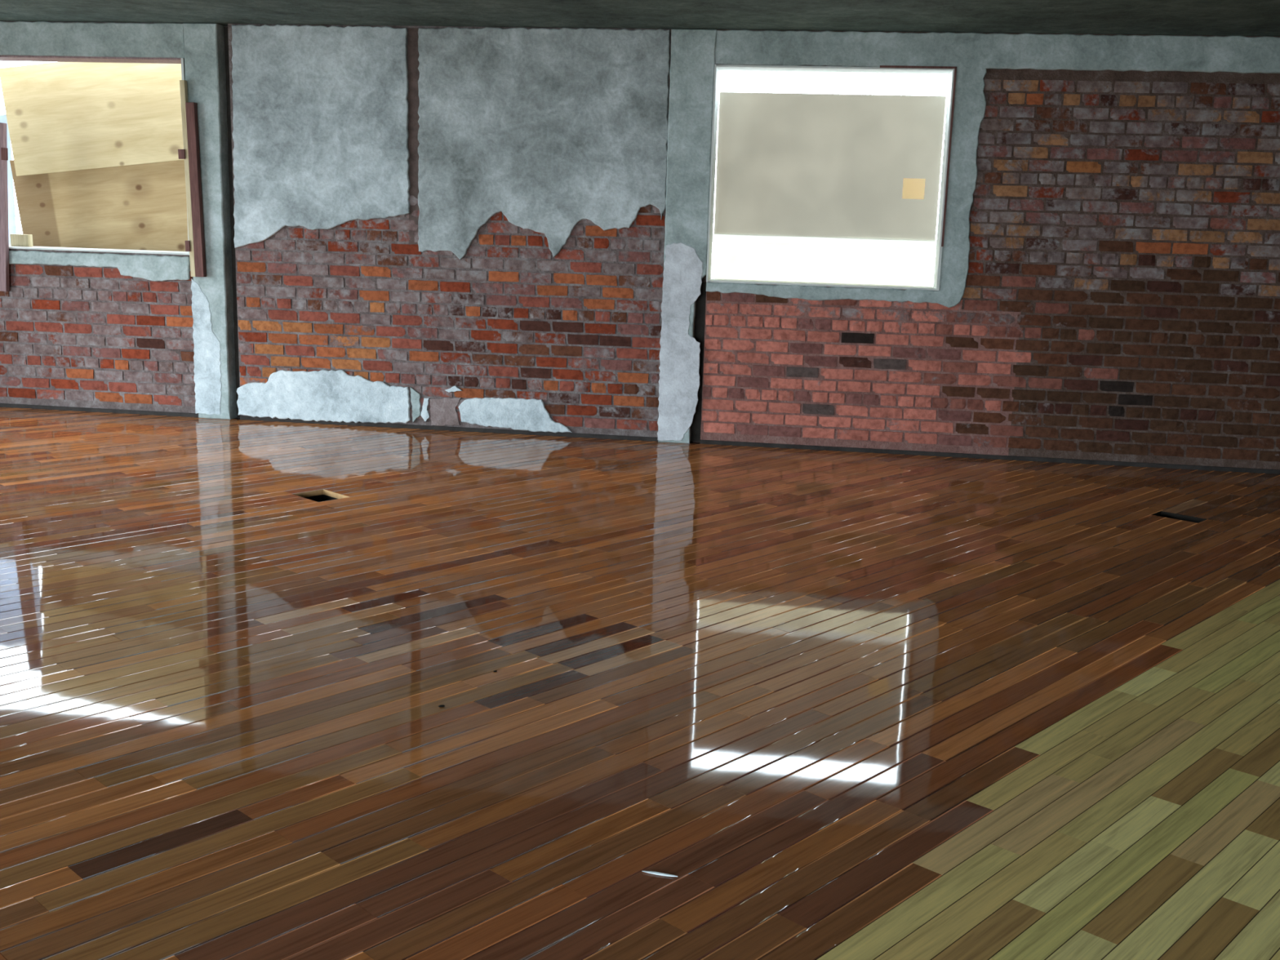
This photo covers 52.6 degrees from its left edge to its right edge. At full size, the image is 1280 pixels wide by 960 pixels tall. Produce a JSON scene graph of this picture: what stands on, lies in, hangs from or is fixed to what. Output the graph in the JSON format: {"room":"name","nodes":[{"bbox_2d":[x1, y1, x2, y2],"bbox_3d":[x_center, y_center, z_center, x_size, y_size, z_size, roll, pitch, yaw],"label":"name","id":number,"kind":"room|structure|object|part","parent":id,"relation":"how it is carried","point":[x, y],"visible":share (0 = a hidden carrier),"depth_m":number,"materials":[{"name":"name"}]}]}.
{"room":"empty abandoned room","nodes":[
{"label":"empty abandoned room","id":0,"kind":"room"},
{"bbox_2d":[0,407,1279,959],"bbox_3d":[-0.219,1.218,2.792,13.440,0.280,13.930,3,12,7],"label":"floor","id":1,"kind":"structure","parent":0,"point":[858,705],"depth_m":4.39,"materials":[{"name":"brown wood"}]},
{"bbox_2d":[182,22,240,419],"bbox_3d":[-3.170,-1.884,9.635,0.345,2.870,0.154,3,12,7],"label":"concrete column","id":2,"kind":"structure","parent":1,"relation":"on","point":[214,295],"depth_m":9.59,"materials":[{"name":"grey concrete"}]},
{"bbox_2d":[641,871,678,876],"bbox_3d":[0.050,0.987,3.244,0.094,0.006,0.010,5,12,14],"label":"shard","id":3,"kind":"object","parent":1,"relation":"on","point":[648,872],"visible":1,"depth_m":3.24},
{"bbox_2d":[657,29,716,443],"bbox_3d":[0.330,-1.687,9.191,0.319,2.870,0.154,3,12,7],"label":"concrete column","id":4,"kind":"structure","parent":1,"relation":"on","point":[691,73],"depth_m":9.11,"materials":[{"name":"grey concrete"}]},
{"bbox_2d":[0,21,1279,474],"bbox_3d":[0.751,-1.533,9.237,13.404,3.175,0.272,3,12,7],"label":"wall","id":5,"kind":"structure","parent":0,"point":[1109,289],"depth_m":9.16,"materials":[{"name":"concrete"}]},
{"bbox_2d":[0,55,189,254],"bbox_3d":[-4.384,-2.452,9.772,2.186,1.405,0.312,3,12,7],"label":"window","id":6,"kind":"structure","parent":5,"relation":"in","point":[2,58],"depth_m":9.62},
{"bbox_2d":[0,122,9,291],"bbox_3d":[-4.800,-2.046,9.729,0.188,1.247,0.057,3,12,7],"label":"window post","id":7,"kind":"object","parent":6,"relation":"attached to","point":[4,233],"visible":1,"depth_m":9.73,"materials":[{"name":"brown wood"}]},
{"bbox_2d":[9,234,32,246],"bbox_3d":[-4.772,-1.849,9.984,0.150,0.093,0.060,3,12,7],"label":"block","id":8,"kind":"object","parent":6,"relation":"on","point":[16,240],"visible":1,"depth_m":9.96,"materials":[{"name":"beige wood"}]},
{"bbox_3d":[-4.406,-1.772,9.920,2.156,0.012,0.296,3,12,7],"label":"sill","id":9,"kind":"part","parent":6,"relation":"part of","materials":[{"name":"white paint"}]},
{"bbox_2d":[177,80,206,276],"bbox_3d":[-3.291,-2.196,9.469,0.138,1.401,0.057,2,12,7],"label":"window shutter","id":10,"kind":"object","parent":6,"relation":"attached to","point":[195,245],"visible":1,"depth_m":9.46,"materials":[{"name":"brown wood"}]},
{"bbox_2d":[0,403,1279,474],"bbox_3d":[0.701,-0.264,9.385,13.400,0.028,0.014,3,12,7],"label":"trim","id":11,"kind":"structure","parent":5,"relation":"attached to","point":[2,405],"depth_m":9.40,"materials":[{"name":"brown wood"}]},
{"bbox_2d":[706,64,956,290],"bbox_3d":[1.314,-2.113,9.053,1.623,1.486,0.312,3,12,7],"label":"window","id":12,"kind":"structure","parent":5,"relation":"in","point":[951,71],"depth_m":8.94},
{"bbox_3d":[1.288,-1.393,9.209,1.587,0.012,0.296,3,12,7],"label":"sill","id":13,"kind":"part","parent":12,"relation":"part of","materials":[{"name":"white paint"}]},
{"bbox_2d":[711,92,946,286],"bbox_3d":[1.324,-2.065,9.200,1.614,1.309,0.012,3,12,7],"label":"window pane","id":14,"kind":"object","parent":12,"relation":"attached to","point":[811,188],"depth_m":9.20,"materials":[{"name":"white"}]},
{"bbox_3d":[1.550,-0.653,9.319,2.185,1.466,0.241,3,12,7],"label":"infill panel","id":15,"kind":"part","parent":5,"relation":"part of","materials":[{"name":"red brick"}]},
{"bbox_2d":[0,0,1279,35],"bbox_3d":[-0.135,-1.832,2.100,13.900,0.225,14.260,3,12,7],"label":"ceiling","id":16,"kind":"structure","parent":0,"point":[1149,17],"depth_m":8.24,"materials":[{"name":"grey concrete"}]},
{"label":"outside","id":17,"kind":"structure","parent":0,"visible":0},
{"bbox_3d":[0.611,1.002,5.263,60.000,0.200,70.000,3,12,7],"label":"ground","id":18,"kind":"structure","parent":17,"visible":0},
{"bbox_2d":[9,160,187,251],"bbox_3d":[-3.739,-1.562,10.381,2.692,2.485,0.017,3,12,7],"label":"plywood sheet","id":19,"kind":"object","parent":18,"relation":"on","point":[140,206],"visible":0.24,"depth_m":10.32,"materials":[{"name":"beige wood"}]},
{"bbox_2d":[0,62,184,176],"bbox_3d":[-3.813,-2.903,10.091,2.518,1.099,0.017,3,12,7],"label":"plywood sheet","id":20,"kind":"object","parent":19,"relation":"attached to","point":[61,117],"visible":0.42,"depth_m":10.16,"materials":[{"name":"beige wood"}]},
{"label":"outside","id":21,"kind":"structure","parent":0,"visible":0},
{"bbox_2d":[0,114,16,245],"bbox_3d":[-6.150,-1.993,10.722,2.100,2.069,0.040,3,12,7],"label":"plastic sheet","id":22,"kind":"object","parent":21,"point":[11,214],"visible":0.14,"depth_m":10.53,"materials":[{"name":"white plastic"}]}
]}

